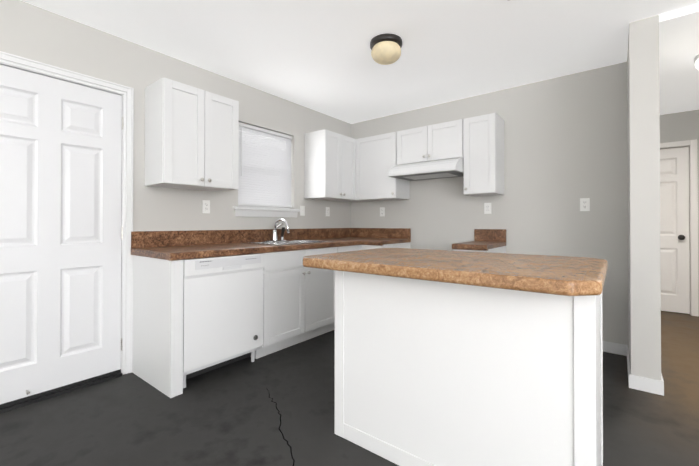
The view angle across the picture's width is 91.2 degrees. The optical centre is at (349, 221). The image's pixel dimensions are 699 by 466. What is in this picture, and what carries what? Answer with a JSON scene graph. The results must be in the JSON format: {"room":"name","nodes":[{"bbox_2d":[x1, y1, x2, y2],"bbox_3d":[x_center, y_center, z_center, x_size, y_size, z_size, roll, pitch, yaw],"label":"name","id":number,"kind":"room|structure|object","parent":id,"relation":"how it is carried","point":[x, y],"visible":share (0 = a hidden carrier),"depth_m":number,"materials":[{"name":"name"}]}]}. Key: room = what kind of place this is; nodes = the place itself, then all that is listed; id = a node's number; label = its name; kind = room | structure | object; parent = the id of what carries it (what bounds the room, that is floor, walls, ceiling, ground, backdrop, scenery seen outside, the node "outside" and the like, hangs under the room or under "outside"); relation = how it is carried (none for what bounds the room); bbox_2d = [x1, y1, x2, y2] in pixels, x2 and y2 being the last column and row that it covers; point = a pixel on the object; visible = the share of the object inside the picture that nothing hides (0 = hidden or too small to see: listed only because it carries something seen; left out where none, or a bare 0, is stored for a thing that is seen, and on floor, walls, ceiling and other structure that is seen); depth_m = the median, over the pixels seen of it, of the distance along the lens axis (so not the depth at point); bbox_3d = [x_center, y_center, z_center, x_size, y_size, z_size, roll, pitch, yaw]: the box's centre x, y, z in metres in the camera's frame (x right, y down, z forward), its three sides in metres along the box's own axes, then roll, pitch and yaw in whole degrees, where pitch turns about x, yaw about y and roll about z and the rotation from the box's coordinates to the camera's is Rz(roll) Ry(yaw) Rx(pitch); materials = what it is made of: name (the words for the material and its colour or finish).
{"room":"kitchen","nodes":[
{"label":"kitchen","id":0,"kind":"room"},
{"bbox_2d":[0,0,350,230],"bbox_3d":[-1.296,-0.107,3.056,0.120,2.450,8.510,0,0,38],"label":"wall","id":1,"kind":"structure","parent":0,"point":[32,32],"depth_m":2.73,"materials":[{"name":"beige paint"}]},
{"bbox_2d":[0,64,122,413],"bbox_3d":[-1.920,0.097,2.193,0.169,2.032,0.813,0,0,38],"label":"entry door","id":2,"kind":"structure","parent":1,"relation":"in","point":[61,232],"depth_m":2.21,"materials":[{"name":"white wood"}]},
{"bbox_2d":[0,51,133,373],"bbox_3d":[-1.946,0.061,2.208,0.139,2.103,0.941,0,0,38],"label":"door frame","id":3,"kind":"structure","parent":1,"relation":"attached to","point":[126,93],"depth_m":2.50,"materials":[{"name":"white wood"}]},
{"bbox_2d":[145,77,238,191],"bbox_3d":[-1.237,-0.644,2.747,0.353,0.750,0.610,0,0,38],"label":"upper cabinet","id":4,"kind":"object","parent":1,"relation":"attached to","point":[191,137],"visible":1,"depth_m":2.59,"materials":[{"name":"white wood"}]},
{"bbox_2d":[202,200,209,212],"bbox_3d":[-1.255,-0.127,3.001,0.008,0.114,0.070,0,0,38],"label":"electrical outlet","id":5,"kind":"object","parent":1,"relation":"attached to","point":[205,206],"visible":1,"depth_m":3.00,"materials":[{"name":"plastic"}]},
{"bbox_2d":[233,129,299,217],"bbox_3d":[-0.865,-0.499,3.566,0.148,0.911,0.830,0,0,38],"label":"window","id":6,"kind":"structure","parent":1,"relation":"in","point":[241,211],"depth_m":3.48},
{"bbox_2d":[238,122,291,207],"bbox_3d":[-0.866,-0.553,3.567,0.046,0.799,0.696,0,0,38],"label":"window blind","id":7,"kind":"object","parent":6,"relation":"attached to","point":[265,175],"visible":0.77,"depth_m":3.54,"materials":[{"name":"grey plastic"}]},
{"bbox_2d":[300,206,304,215],"bbox_3d":[-0.535,-0.121,3.914,0.017,0.114,0.070,0,0,38],"label":"light switch","id":8,"kind":"object","parent":1,"relation":"attached to","point":[302,210],"visible":0.98,"depth_m":3.92,"materials":[{"name":"plastic"}]},
{"bbox_2d":[326,207,329,215],"bbox_3d":[-0.270,-0.119,4.258,0.008,0.114,0.070,0,0,38],"label":"electrical outlet","id":9,"kind":"object","parent":1,"relation":"attached to","point":[327,211],"visible":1,"depth_m":4.26,"materials":[{"name":"plastic"}]},
{"bbox_2d":[304,129,368,201],"bbox_3d":[-0.109,-0.634,4.189,0.353,0.750,0.883,0,0,38],"label":"upper cabinet","id":10,"kind":"object","parent":1,"relation":"attached to","point":[330,166],"visible":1,"depth_m":3.90,"materials":[{"name":"white wood"}]},
{"bbox_2d":[0,311,698,465],"bbox_3d":[0.919,1.156,1.237,5.840,0.101,8.630,0,0,38],"label":"floor","id":11,"kind":"structure","parent":0,"point":[227,415],"depth_m":1.92,"materials":[{"name":"concrete"}]},
{"bbox_2d":[183,253,263,387],"bbox_3d":[-1.107,0.685,2.646,0.616,0.862,0.631,0,0,38],"label":"dishwasher","id":12,"kind":"object","parent":11,"relation":"on","point":[223,310],"visible":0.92,"depth_m":2.43,"materials":[{"name":"white metal"}]},
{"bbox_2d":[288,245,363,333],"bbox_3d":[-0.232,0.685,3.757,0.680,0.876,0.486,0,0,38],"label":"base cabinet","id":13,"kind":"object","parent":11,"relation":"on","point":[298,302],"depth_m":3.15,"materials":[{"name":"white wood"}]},
{"bbox_2d":[364,242,409,249],"bbox_3d":[0.410,0.686,3.912,0.285,0.876,0.668,0,0,38],"label":"base cabinet","id":14,"kind":"object","parent":11,"relation":"on","point":[398,245],"depth_m":3.73,"materials":[{"name":"white wood"}]},
{"bbox_2d":[131,228,410,260],"bbox_3d":[-0.446,0.168,3.310,0.898,0.173,2.675,0,0,38],"label":"countertop","id":15,"kind":"structure","parent":14,"relation":"on","point":[177,245],"depth_m":3.01,"materials":[{"name":"brown laminate"}]},
{"bbox_2d":[263,219,289,241],"bbox_3d":[-0.680,0.086,3.398,0.252,0.226,0.250,0,0,38],"label":"faucet","id":16,"kind":"object","parent":15,"relation":"on","point":[274,236],"visible":1,"depth_m":3.43,"materials":[{"name":"silver metal"}]},
{"bbox_2d":[242,240,334,244],"bbox_3d":[-0.584,0.323,3.325,0.530,0.245,0.745,0,0,38],"label":"sink","id":17,"kind":"object","parent":15,"relation":"in","point":[287,242],"visible":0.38,"depth_m":3.35,"materials":[{"name":"silver metal"}]},
{"bbox_2d":[335,270,602,465],"bbox_3d":[0.567,0.672,1.716,1.112,0.875,0.676,0,0,38],"label":"kitchen island","id":18,"kind":"object","parent":11,"relation":"on","point":[431,373],"visible":0.81,"depth_m":1.38,"materials":[{"name":"white wood"}]},
{"bbox_2d":[303,248,607,295],"bbox_3d":[0.501,0.210,1.755,1.300,0.048,0.930,0,0,38],"label":"island countertop","id":19,"kind":"structure","parent":18,"relation":"on","point":[567,275],"depth_m":1.41,"materials":[{"name":"brown laminate"}]},
{"bbox_2d":[453,246,505,252],"bbox_3d":[1.246,0.682,3.263,0.302,0.875,0.658,0,0,38],"label":"base cabinet","id":20,"kind":"object","parent":11,"relation":"on","point":[502,249],"visible":0.08,"depth_m":3.11,"materials":[{"name":"white wood"}]},
{"bbox_2d":[452,229,505,250],"bbox_3d":[1.250,0.167,3.271,0.310,0.173,0.646,0,0,38],"label":"countertop","id":21,"kind":"structure","parent":20,"relation":"on","point":[485,239],"depth_m":3.42,"materials":[{"name":"brown laminate"}]},
{"bbox_2d":[21,0,698,123],"bbox_3d":[0.919,-1.393,1.254,5.840,0.100,8.630,0,0,38],"label":"ceiling","id":22,"kind":"structure","parent":0,"point":[315,55],"depth_m":2.56,"materials":[{"name":"white paint"}]},
{"bbox_2d":[370,33,401,64],"bbox_3d":[0.273,-1.258,2.553,0.240,0.153,0.240,0,0,38],"label":"kitchen ceiling light","id":23,"kind":"object","parent":22,"relation":"attached to","point":[385,48],"visible":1,"depth_m":2.47,"materials":[{"name":"beige glass"}]},
{"bbox_2d":[694,54,698,69],"bbox_3d":[2.917,-1.270,2.718,0.260,0.128,0.260,0,0,38],"label":"light","id":24,"kind":"object","parent":22,"relation":"attached to","point":[696,59],"visible":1,"depth_m":2.77,"materials":[{"name":"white glass"}]},
{"bbox_2d":[351,62,627,344],"bbox_3d":[1.266,-0.102,3.749,3.060,2.450,0.120,0,0,38],"label":"wall","id":25,"kind":"structure","parent":0,"point":[565,143],"depth_m":3.21,"materials":[{"name":"beige paint"}]},
{"bbox_2d":[380,207,384,215],"bbox_3d":[0.414,-0.118,4.332,0.070,0.114,0.008,0,0,38],"label":"electrical outlet","id":26,"kind":"object","parent":25,"relation":"attached to","point":[382,211],"visible":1,"depth_m":4.33,"materials":[{"name":"plastic"}]},
{"bbox_2d":[356,132,409,200],"bbox_3d":[0.384,-0.635,4.140,0.576,0.750,0.353,0,0,38],"label":"upper cabinet","id":27,"kind":"object","parent":25,"relation":"attached to","point":[376,158],"visible":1,"depth_m":4.02,"materials":[{"name":"white wood"}]},
{"bbox_2d":[388,157,463,180],"bbox_3d":[0.865,-0.553,3.667,0.747,0.154,0.505,0,0,38],"label":"range hood","id":28,"kind":"object","parent":25,"relation":"attached to","point":[445,168],"visible":0.92,"depth_m":3.50,"materials":[{"name":"white metal"}]},
{"bbox_2d":[397,119,462,164],"bbox_3d":[0.911,-0.822,3.729,0.752,0.380,0.353,0,0,38],"label":"upper cabinet","id":29,"kind":"object","parent":25,"relation":"attached to","point":[439,141],"visible":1,"depth_m":3.59,"materials":[{"name":"white wood"}]},
{"bbox_2d":[463,113,503,195],"bbox_3d":[1.330,-0.639,3.400,0.303,0.750,0.353,0,0,38],"label":"upper cabinet","id":30,"kind":"object","parent":25,"relation":"attached to","point":[483,153],"visible":1,"depth_m":3.29,"materials":[{"name":"white wood"}]},
{"bbox_2d":[484,203,490,213],"bbox_3d":[1.428,-0.134,3.537,0.070,0.114,0.010,0,0,38],"label":"electrical outlet","id":31,"kind":"object","parent":25,"relation":"attached to","point":[487,208],"visible":1,"depth_m":3.54,"materials":[{"name":"plastic"}]},
{"bbox_2d":[580,198,589,210],"bbox_3d":[2.080,-0.147,3.028,0.070,0.114,0.008,0,0,38],"label":"electrical outlet","id":32,"kind":"object","parent":25,"relation":"attached to","point":[584,204],"visible":1,"depth_m":3.02,"materials":[{"name":"plastic"}]},
{"bbox_2d":[603,341,626,355],"bbox_3d":[1.519,1.076,3.458,1.988,0.090,0.010,0,0,38],"label":"baseboard","id":33,"kind":"structure","parent":25,"relation":"attached to","point":[615,348],"depth_m":2.89,"materials":[{"name":"white wood"}]},
{"bbox_2d":[627,15,660,379],"bbox_3d":[2.159,-0.110,2.529,0.150,2.450,0.700,0,0,38],"label":"wall","id":34,"kind":"structure","parent":0,"point":[644,258],"depth_m":2.26,"materials":[{"name":"beige paint"}]},
{"bbox_2d":[627,345,663,395],"bbox_3d":[2.192,1.070,2.564,0.174,0.090,0.832,0,0,38],"label":"baseboard","id":35,"kind":"structure","parent":34,"relation":"attached to","point":[646,384],"depth_m":2.24,"materials":[{"name":"white wood"}]},
{"bbox_2d":[659,4,698,29],"bbox_3d":[2.488,-1.314,1.911,1.140,0.050,0.120,0,0,38],"label":"header beam","id":36,"kind":"structure","parent":0,"point":[679,16],"depth_m":2.18,"materials":[{"name":"white paint"}]},
{"bbox_2d":[660,109,698,315],"bbox_3d":[3.038,-0.094,4.991,4.320,2.450,0.120,0,0,38],"label":"wall","id":37,"kind":"structure","parent":0,"point":[680,126],"depth_m":4.14,"materials":[{"name":"beige paint"}]},
{"bbox_2d":[660,146,689,313],"bbox_3d":[3.788,0.108,4.342,0.748,2.018,0.105,0,0,38],"label":"hall door","id":38,"kind":"structure","parent":37,"relation":"in","point":[674,231],"depth_m":4.21,"materials":[{"name":"white wood"}]},
{"bbox_2d":[660,139,697,315],"bbox_3d":[3.813,0.079,4.373,0.882,2.096,0.136,0,0,38],"label":"door frame","id":39,"kind":"structure","parent":37,"relation":"attached to","point":[693,204],"depth_m":4.07,"materials":[{"name":"white wood"}]}
]}

